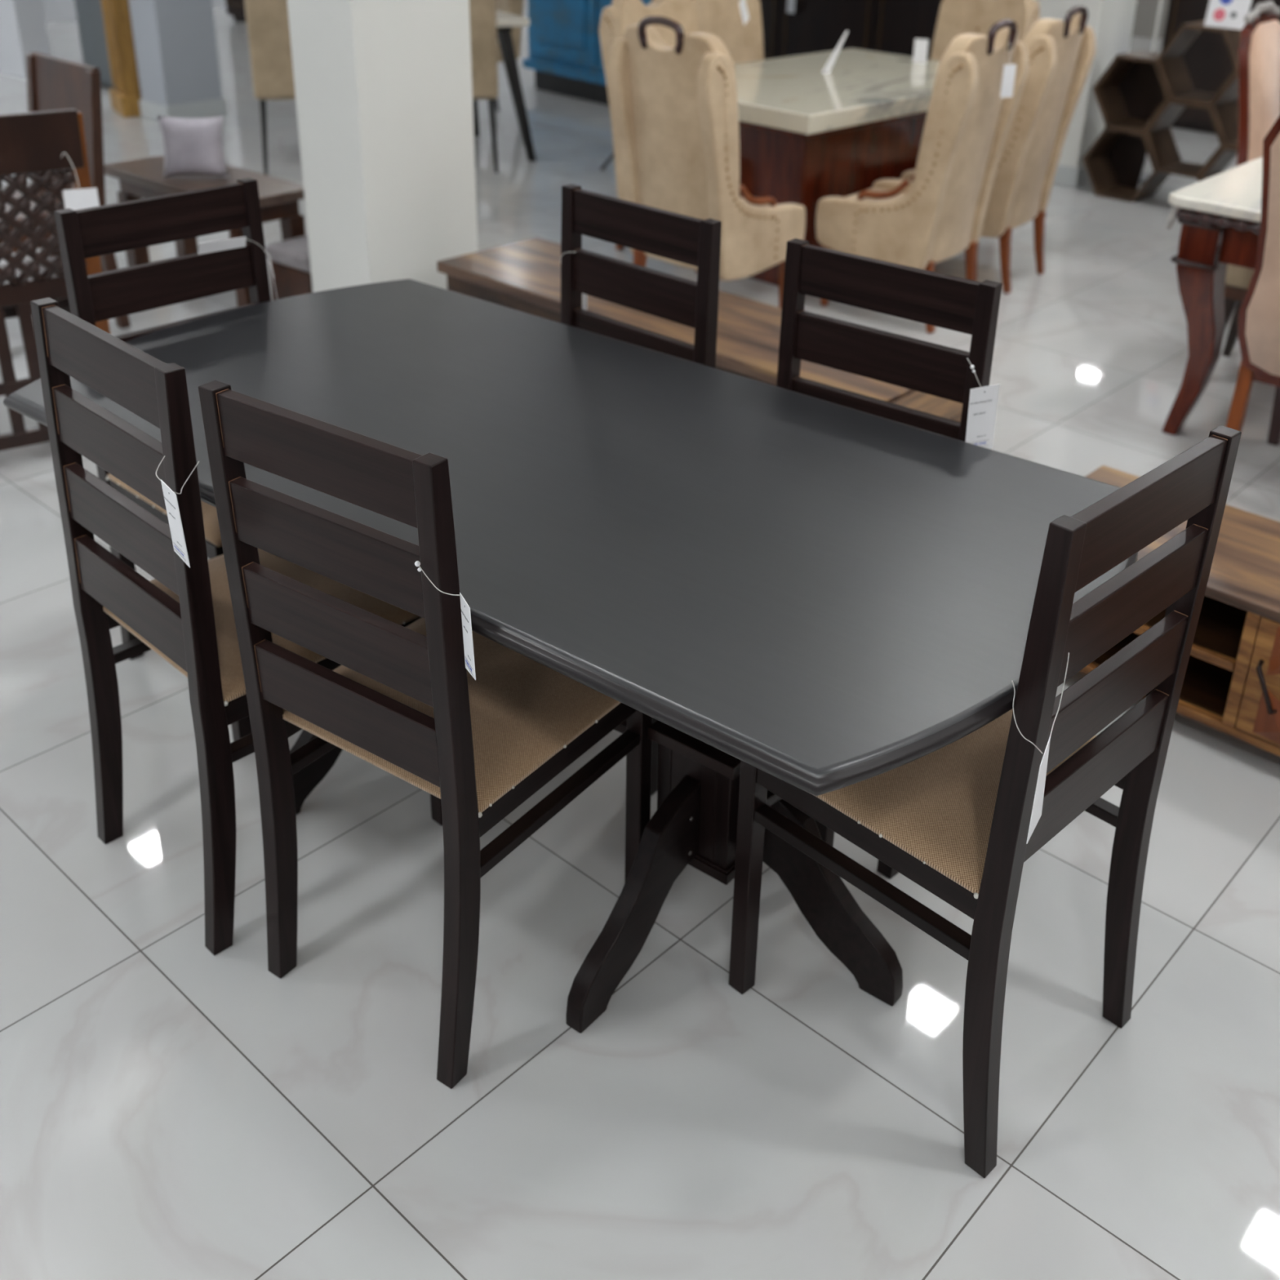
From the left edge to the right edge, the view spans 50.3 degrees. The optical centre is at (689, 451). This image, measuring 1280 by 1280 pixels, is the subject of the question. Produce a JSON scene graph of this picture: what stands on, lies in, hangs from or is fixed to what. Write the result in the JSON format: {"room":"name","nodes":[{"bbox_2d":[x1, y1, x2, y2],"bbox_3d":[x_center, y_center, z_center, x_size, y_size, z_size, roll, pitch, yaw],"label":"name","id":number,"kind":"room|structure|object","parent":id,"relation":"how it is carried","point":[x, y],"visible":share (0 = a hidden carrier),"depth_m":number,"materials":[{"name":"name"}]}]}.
{"room":"store","nodes":[
{"label":"store","id":0,"kind":"room"},
{"bbox_2d":[0,0,51,79],"bbox_3d":[-4.891,-4.092,9.008,1.300,3.000,0.200,19,29,33],"label":"wall partition","id":1,"kind":"structure","parent":0,"point":[23,24],"depth_m":9.15,"materials":[{"name":"white paint"}]},
{"bbox_2d":[42,0,226,22],"bbox_3d":[-6.785,-4.476,9.726,0.100,3.000,18.000,19,29,33],"label":"wall","id":2,"kind":"structure","parent":0,"point":[54,10],"depth_m":11.87,"materials":[{"name":"white paint"}]},
{"bbox_2d":[128,0,222,106],"bbox_3d":[-3.000,-3.393,7.593,0.260,3.000,0.380,19,29,33],"label":"wall pillar","id":3,"kind":"structure","parent":0,"point":[175,41],"depth_m":7.95,"materials":[{"name":"grey paint"}]},
{"bbox_2d":[138,97,226,120],"bbox_3d":[-3.042,-2.072,8.189,0.284,0.100,0.404,19,29,33],"label":"baseboard","id":4,"kind":"structure","parent":3,"relation":"attached to","point":[216,107],"depth_m":8.09,"materials":[{"name":"tile"}]},
{"bbox_2d":[287,0,478,292],"bbox_3d":[-0.962,-1.766,4.129,0.302,3.000,0.483,19,29,33],"label":"wall pillar","id":5,"kind":"structure","parent":0,"point":[384,89],"depth_m":4.33,"materials":[{"name":"white paint"}]},
{"bbox_2d":[0,0,1279,1279],"bbox_3d":[-0.624,-0.958,6.133,15.500,0.100,18.000,19,29,33],"label":"floor","id":6,"kind":"structure","parent":0,"point":[171,1108],"depth_m":2.06,"materials":[{"name":"tile"}]},
{"bbox_2d":[0,108,111,451],"bbox_3d":[-1.884,-0.468,3.679,0.470,0.950,0.524,-15,29,-33],"label":"carved chair","id":7,"kind":"object","parent":6,"relation":"on","point":[31,143],"visible":0.62,"depth_m":3.48,"materials":[{"name":"brown wood"}]},
{"bbox_2d":[61,152,99,210],"bbox_3d":[-1.542,-0.675,3.438,0.080,0.166,0.032,-10,27,-24],"label":"price tag","id":8,"kind":"object","parent":7,"relation":"hanging from","point":[81,198],"visible":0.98,"depth_m":3.44,"materials":[{"name":"paper"}]},
{"bbox_2d":[0,51,131,328],"bbox_3d":[-2.268,-0.841,4.564,0.470,0.880,0.516,22,31,37],"label":"carved chair","id":9,"kind":"object","parent":6,"relation":"on","point":[53,82],"visible":0.25,"depth_m":4.54,"materials":[{"name":"brown wood"}]},
{"bbox_2d":[74,0,116,89],"bbox_3d":[-3.856,-3.447,8.624,0.090,2.200,0.600,-19,31,-38],"label":"divider","id":10,"kind":"object","parent":6,"relation":"on","point":[89,13],"visible":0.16,"depth_m":8.96,"materials":[{"name":"grey stone"}]},
{"bbox_2d":[100,0,142,117],"bbox_3d":[-3.361,-3.156,7.771,0.140,2.400,0.340,-13,28,-30],"label":"pillar","id":11,"kind":"structure","parent":6,"relation":"on","point":[125,99],"depth_m":8.05,"materials":[{"name":"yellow wood"}]},
{"bbox_2d":[53,177,271,741],"bbox_3d":[-0.881,0.004,2.686,0.474,0.965,0.405,22,31,37],"label":"dining chair","id":12,"kind":"object","parent":6,"relation":"on","point":[101,230],"visible":0.21,"depth_m":2.63,"materials":[{"name":"brown wood"}]},
{"bbox_2d":[198,236,274,276],"bbox_3d":[-0.911,-0.385,2.746,0.156,0.102,0.010,-20,32,-39],"label":"price tag","id":13,"kind":"object","parent":12,"relation":"hanging from","point":[237,242],"visible":1,"depth_m":2.71,"materials":[{"name":"paper"}]},
{"bbox_2d":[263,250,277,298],"bbox_3d":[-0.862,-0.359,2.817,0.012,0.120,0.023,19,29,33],"label":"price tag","id":14,"kind":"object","parent":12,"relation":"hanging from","point":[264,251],"visible":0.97,"depth_m":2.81,"materials":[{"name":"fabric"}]},
{"bbox_2d":[104,155,305,306],"bbox_3d":[-1.760,-0.794,5.021,0.820,0.450,0.330,19,30,34],"label":"coffee table","id":15,"kind":"object","parent":6,"relation":"on","point":[141,178],"visible":0.23,"depth_m":4.88,"materials":[{"name":"brown wood"}]},
{"bbox_2d":[156,115,229,177],"bbox_3d":[-1.766,-1.086,4.847,0.230,0.219,0.075,-1,24,-6],"label":"cushion","id":16,"kind":"object","parent":15,"relation":"on","point":[191,146],"visible":1,"depth_m":4.82,"materials":[{"name":"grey fabric"}]},
{"bbox_2d":[225,0,246,22],"bbox_3d":[-2.953,-4.564,11.408,2.400,2.000,0.535,15,27,27],"label":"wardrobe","id":17,"kind":"object","parent":6,"relation":"on","point":[236,8],"visible":0.12,"depth_m":12.07,"materials":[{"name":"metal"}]},
{"bbox_2d":[30,297,442,955],"bbox_3d":[-0.711,0.224,2.212,0.405,0.965,0.474,22,31,38],"label":"dining chair","id":18,"kind":"object","parent":6,"relation":"on","point":[184,615],"visible":0.76,"depth_m":2.02,"materials":[{"name":"brown wood"}]},
{"bbox_2d":[155,455,199,568],"bbox_3d":[-0.676,0.072,1.794,0.040,0.138,0.118,0,24,-5],"label":"price tag","id":19,"kind":"object","parent":18,"relation":"hanging from","point":[170,497],"visible":1,"depth_m":1.77,"materials":[{"name":"grey paper"}]},
{"bbox_2d":[244,0,295,175],"bbox_3d":[-1.993,-1.954,6.914,0.440,0.994,0.528,-5,25,-16],"label":"upholstered chair","id":20,"kind":"object","parent":6,"relation":"on","point":[267,20],"visible":0.43,"depth_m":6.64,"materials":[{"name":"beige fabric"}]},
{"bbox_2d":[265,235,312,300],"bbox_3d":[-1.275,-0.599,4.803,0.240,0.300,0.340,19,29,33],"label":"bench","id":21,"kind":"object","parent":6,"relation":"on","point":[290,259],"visible":0.3,"depth_m":4.66,"materials":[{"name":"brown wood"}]},
{"bbox_2d":[197,380,652,1088],"bbox_3d":[-0.348,0.333,1.994,0.405,0.965,0.474,17,28,30],"label":"dining chair","id":22,"kind":"object","parent":6,"relation":"on","point":[404,701],"visible":0.93,"depth_m":1.80,"materials":[{"name":"brown wood"}]},
{"bbox_2d":[414,560,475,679],"bbox_3d":[-0.277,0.198,1.604,0.096,0.137,0.031,19,29,33],"label":"price tag","id":23,"kind":"object","parent":22,"relation":"hanging from","point":[465,609],"visible":1,"depth_m":1.59,"materials":[{"name":"grey paper"}]},
{"bbox_2d":[469,0,498,173],"bbox_3d":[-1.215,-1.990,7.048,0.440,0.994,0.528,-2,25,-8],"label":"upholstered chair","id":24,"kind":"object","parent":6,"relation":"on","point":[482,13],"visible":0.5,"depth_m":6.83,"materials":[{"name":"beige fabric"}]},
{"bbox_2d":[472,9,536,161],"bbox_3d":[-1.321,-1.973,7.315,0.716,0.737,0.756,-13,28,-30],"label":"table","id":25,"kind":"object","parent":6,"relation":"on","point":[505,21],"visible":0.28,"depth_m":7.20,"materials":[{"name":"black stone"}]},
{"bbox_2d":[493,0,524,111],"bbox_3d":[-1.293,-2.509,8.193,0.528,0.994,0.440,-12,28,-28],"label":"upholstered chair","id":26,"kind":"object","parent":6,"relation":"on","point":[512,6],"visible":0.12,"depth_m":8.09,"materials":[{"name":"beige fabric"}]},
{"bbox_2d":[3,278,1138,1033],"bbox_3d":[-0.244,0.315,2.319,1.822,0.737,0.906,19,29,33],"label":"dining table","id":27,"kind":"object","parent":6,"relation":"on","point":[820,597],"visible":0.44,"depth_m":2.01,"materials":[{"name":"black wood"}]},
{"bbox_2d":[523,0,652,105],"bbox_3d":[-0.419,-3.207,8.700,0.485,1.900,1.540,-20,32,-40],"label":"tall cabinet","id":28,"kind":"object","parent":6,"relation":"on","point":[565,50],"visible":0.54,"depth_m":9.01,"materials":[{"name":"blue paint"}]},
{"bbox_2d":[600,151,614,169],"bbox_3d":[-0.115,-1.686,7.183,0.709,0.408,0.799,-5,25,-14],"label":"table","id":29,"kind":"object","parent":6,"relation":"on","point":[611,157],"visible":0.06,"depth_m":7.16,"materials":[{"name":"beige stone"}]},
{"bbox_2d":[560,183,721,368],"bbox_3d":[-0.241,0.010,2.718,0.405,0.965,0.474,21,31,36],"label":"dining chair","id":30,"kind":"object","parent":6,"relation":"on","point":[692,241],"visible":0.22,"depth_m":2.69,"materials":[{"name":"brown wood"}]},
{"bbox_2d":[560,251,586,310],"bbox_3d":[-0.244,-0.349,2.858,0.040,0.174,0.093,6,25,9],"label":"price tag","id":31,"kind":"object","parent":30,"relation":"hanging from","point":[584,295],"visible":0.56,"depth_m":2.92,"materials":[{"name":"paper"}]},
{"bbox_2d":[599,0,699,272],"bbox_3d":[-0.015,-1.351,5.601,0.575,1.089,0.470,22,31,38],"label":"chair","id":32,"kind":"object","parent":6,"relation":"on","point":[615,18],"visible":0.16,"depth_m":5.56,"materials":[{"name":"beige fabric"}]},
{"bbox_2d":[436,236,916,403],"bbox_3d":[-0.037,-0.230,3.951,1.640,0.400,0.420,21,31,37],"label":"table","id":33,"kind":"object","parent":6,"relation":"on","point":[524,276],"visible":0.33,"depth_m":3.87,"materials":[{"name":"brown wood"}]},
{"bbox_2d":[608,15,805,308],"bbox_3d":[0.071,-0.989,4.805,0.470,1.089,0.575,22,31,37],"label":"chair","id":34,"kind":"object","parent":6,"relation":"on","point":[676,108],"visible":0.8,"depth_m":4.58,"materials":[{"name":"beige fabric"}]},
{"bbox_2d":[692,0,764,63],"bbox_3d":[0.269,-1.545,6.050,0.575,1.089,0.470,22,31,38],"label":"chair","id":35,"kind":"object","parent":6,"relation":"on","point":[722,19],"visible":0.09,"depth_m":6.08,"materials":[{"name":"beige fabric"}]},
{"bbox_2d":[738,0,749,25],"bbox_3d":[0.226,-1.906,5.787,0.022,0.179,0.097,16,28,28],"label":"price tag","id":36,"kind":"object","parent":35,"relation":"hanging from","point":[742,3],"visible":1,"depth_m":5.79,"materials":[{"name":"paper"}]},
{"bbox_2d":[650,238,1002,846],"bbox_3d":[0.214,0.173,2.388,0.405,0.965,0.474,18,29,32],"label":"dining chair","id":37,"kind":"object","parent":6,"relation":"on","point":[967,306],"visible":0.19,"depth_m":2.37,"materials":[{"name":"brown wood"}]},
{"bbox_2d":[965,358,999,449],"bbox_3d":[0.465,-0.076,2.229,0.057,0.148,0.055,-8,26,-21],"label":"price tag","id":38,"kind":"object","parent":37,"relation":"hanging from","point":[983,401],"visible":0.95,"depth_m":2.21,"materials":[{"name":"grey paper"}]},
{"bbox_2d":[733,48,940,286],"bbox_3d":[0.583,-1.210,5.759,0.964,0.737,1.520,22,31,38],"label":"marble table","id":39,"kind":"object","parent":6,"relation":"on","point":[808,135],"visible":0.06,"depth_m":5.34,"materials":[{"name":"white stone"}]},
{"bbox_2d":[822,30,848,72],"bbox_3d":[0.607,-1.670,5.676,0.095,0.170,0.044,6,25,10],"label":"stand","id":40,"kind":"object","parent":39,"relation":"on","point":[828,68],"visible":1,"depth_m":5.67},
{"bbox_2d":[912,38,928,62],"bbox_3d":[1.024,-1.774,6.023,0.060,0.100,0.006,10,26,18],"label":"stand","id":41,"kind":"object","parent":39,"relation":"on","point":[921,46],"visible":1,"depth_m":6.02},
{"bbox_2d":[815,18,1029,333],"bbox_3d":[0.836,-1.041,4.974,0.575,1.089,0.470,19,29,33],"label":"chair","id":42,"kind":"object","parent":6,"relation":"on","point":[926,220],"visible":0.91,"depth_m":4.82,"materials":[{"name":"beige fabric"}]},
{"bbox_2d":[1000,42,1016,97],"bbox_3d":[1.080,-1.296,4.617,0.050,0.180,0.022,-9,26,-23],"label":"price tag","id":43,"kind":"object","parent":42,"relation":"hanging from","point":[1009,70],"visible":1,"depth_m":4.62,"materials":[{"name":"paper"}]},
{"bbox_2d":[759,0,1137,59],"bbox_3d":[1.446,-3.498,9.356,3.300,2.000,0.535,21,31,37],"label":"wardrobe","id":44,"kind":"object","parent":6,"relation":"on","point":[815,26],"visible":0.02,"depth_m":9.55,"materials":[{"name":"wood"}]},
{"bbox_2d":[786,0,795,13],"bbox_3d":[0.743,-3.266,9.752,0.070,0.231,0.038,21,31,37],"label":"price tag","id":45,"kind":"object","parent":44,"relation":"hanging from","point":[790,3],"visible":1,"depth_m":9.77,"materials":[{"name":"paper"}]},
{"bbox_2d":[728,425,1241,1177],"bbox_3d":[0.379,0.402,1.893,0.405,0.965,0.474,-21,33,-41],"label":"dining chair","id":46,"kind":"object","parent":6,"relation":"on","point":[953,820],"visible":0.73,"depth_m":1.73,"materials":[{"name":"brown wood"}]},
{"bbox_2d":[1011,652,1069,844],"bbox_3d":[0.390,0.322,1.501,0.050,0.202,0.108,-1,24,-6],"label":"price tag","id":47,"kind":"object","parent":46,"relation":"hanging from","point":[1037,810],"visible":1,"depth_m":1.49,"materials":[{"name":"grey paper"}]},
{"bbox_2d":[930,0,1039,61],"bbox_3d":[1.227,-1.618,6.280,0.470,1.089,0.575,22,31,37],"label":"chair","id":48,"kind":"object","parent":6,"relation":"on","point":[956,18],"visible":0.23,"depth_m":6.28,"materials":[{"name":"beige fabric"}]},
{"bbox_2d":[901,4,1096,293],"bbox_3d":[1.216,-1.240,5.442,0.575,1.089,0.470,18,29,31],"label":"chair","id":49,"kind":"object","parent":6,"relation":"on","point":[1061,54],"visible":0.7,"depth_m":5.26,"materials":[{"name":"beige fabric"}]},
{"bbox_2d":[1138,0,1162,184],"bbox_3d":[2.419,-2.160,7.067,0.160,1.500,0.200,11,26,19],"label":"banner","id":50,"kind":"object","parent":6,"relation":"on","point":[1144,176],"visible":0.27,"depth_m":7.04,"materials":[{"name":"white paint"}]},
{"bbox_2d":[1082,20,1241,202],"bbox_3d":[2.603,-1.593,6.576,1.319,0.878,0.260,21,31,37],"label":"shelf","id":51,"kind":"object","parent":6,"relation":"on","point":[1140,95],"visible":0.77,"depth_m":6.82,"materials":[{"name":"brown wood"}]},
{"bbox_2d":[1204,0,1252,29],"bbox_3d":[2.516,-2.106,6.321,0.190,0.260,0.050,20,30,35],"label":"sign card","id":52,"kind":"object","parent":51,"relation":"on","point":[1228,14],"visible":0.98,"depth_m":6.34,"materials":[{"name":"white paper"}]},
{"bbox_2d":[1213,8,1225,21],"bbox_3d":[2.476,-2.043,6.360,0.056,0.055,0.010,20,30,35],"label":"print","id":53,"kind":"object","parent":52,"relation":"attached to","point":[1219,14],"depth_m":6.36,"materials":[{"name":"red"}]},
{"bbox_2d":[1220,0,1232,4],"bbox_3d":[2.498,-2.111,6.329,0.060,0.059,0.011,20,30,35],"label":"print","id":54,"kind":"object","parent":52,"relation":"attached to","point":[1222,2],"depth_m":6.33,"materials":[{"name":"blue paper"}]},
{"bbox_2d":[1230,12,1236,17],"bbox_3d":[2.527,-2.029,6.321,0.028,0.028,0.005,20,30,35],"label":"print","id":55,"kind":"object","parent":52,"relation":"attached to","point":[1233,15],"depth_m":6.32,"materials":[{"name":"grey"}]},
{"bbox_2d":[1079,465,1279,756],"bbox_3d":[1.363,0.466,2.572,1.510,0.347,0.404,21,31,37],"label":"media cabinet","id":56,"kind":"object","parent":6,"relation":"on","point":[1231,686],"visible":0.5,"depth_m":2.66,"materials":[{"name":"brown wood"}]},
{"bbox_2d":[1133,624,1235,671],"bbox_3d":[0.995,0.298,2.869,0.447,0.018,0.355,21,31,37],"label":"shelf","id":57,"kind":"object","parent":56,"relation":"attached to","point":[1215,644],"depth_m":2.67,"materials":[{"name":"brown wood"}]},
{"bbox_2d":[1161,155,1262,435],"bbox_3d":[2.138,-0.442,4.166,1.000,0.737,1.300,21,30,36],"label":"table","id":58,"kind":"object","parent":6,"relation":"on","point":[1219,215],"visible":0.87,"depth_m":3.92,"materials":[{"name":"brown wood"}]},
{"bbox_2d":[1160,0,1279,133],"bbox_3d":[4.362,-2.686,7.640,3.200,2.100,0.535,21,31,37],"label":"wardrobe","id":59,"kind":"object","parent":6,"relation":"on","point":[1207,60],"visible":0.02,"depth_m":8.52,"materials":[{"name":"wood"}]},
{"bbox_2d":[1222,264,1254,356],"bbox_3d":[1.966,-0.438,4.530,0.394,0.420,0.324,19,29,33],"label":"stool","id":60,"kind":"object","parent":6,"relation":"on","point":[1238,278],"visible":0.24,"depth_m":4.46,"materials":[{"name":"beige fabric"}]},
{"bbox_2d":[1225,115,1279,445],"bbox_3d":[1.753,-0.410,3.587,0.464,1.131,0.596,20,30,34],"label":"chair","id":61,"kind":"object","parent":6,"relation":"on","point":[1259,316],"visible":0.89,"depth_m":3.54,"materials":[{"name":"beige fabric"}]},
{"bbox_2d":[1236,0,1279,166],"bbox_3d":[2.312,-1.056,5.059,0.596,1.131,0.464,19,29,33],"label":"chair","id":62,"kind":"object","parent":6,"relation":"on","point":[1259,49],"visible":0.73,"depth_m":4.98,"materials":[{"name":"beige fabric"}]},
{"bbox_2d":[1036,0,1137,168],"bbox_3d":[2.032,-2.905,6.866,0.480,3.000,0.500,19,29,33],"label":"wall pillar","id":63,"kind":"structure","parent":0,"point":[1111,21],"depth_m":7.03,"materials":[{"name":"white paint"}]},
{"bbox_2d":[1053,164,1089,187],"bbox_3d":[1.990,-1.584,7.462,0.504,0.100,0.524,19,29,33],"label":"baseboard","id":64,"kind":"structure","parent":63,"relation":"attached to","point":[1065,175],"depth_m":7.17,"materials":[{"name":"tile"}]},
{"bbox_2d":[1131,0,1169,39],"bbox_3d":[4.897,-5.188,12.127,15.500,3.000,0.100,19,29,33],"label":"wall","id":65,"kind":"structure","parent":0,"point":[1146,11],"depth_m":12.95,"materials":[{"name":"grey paint"}]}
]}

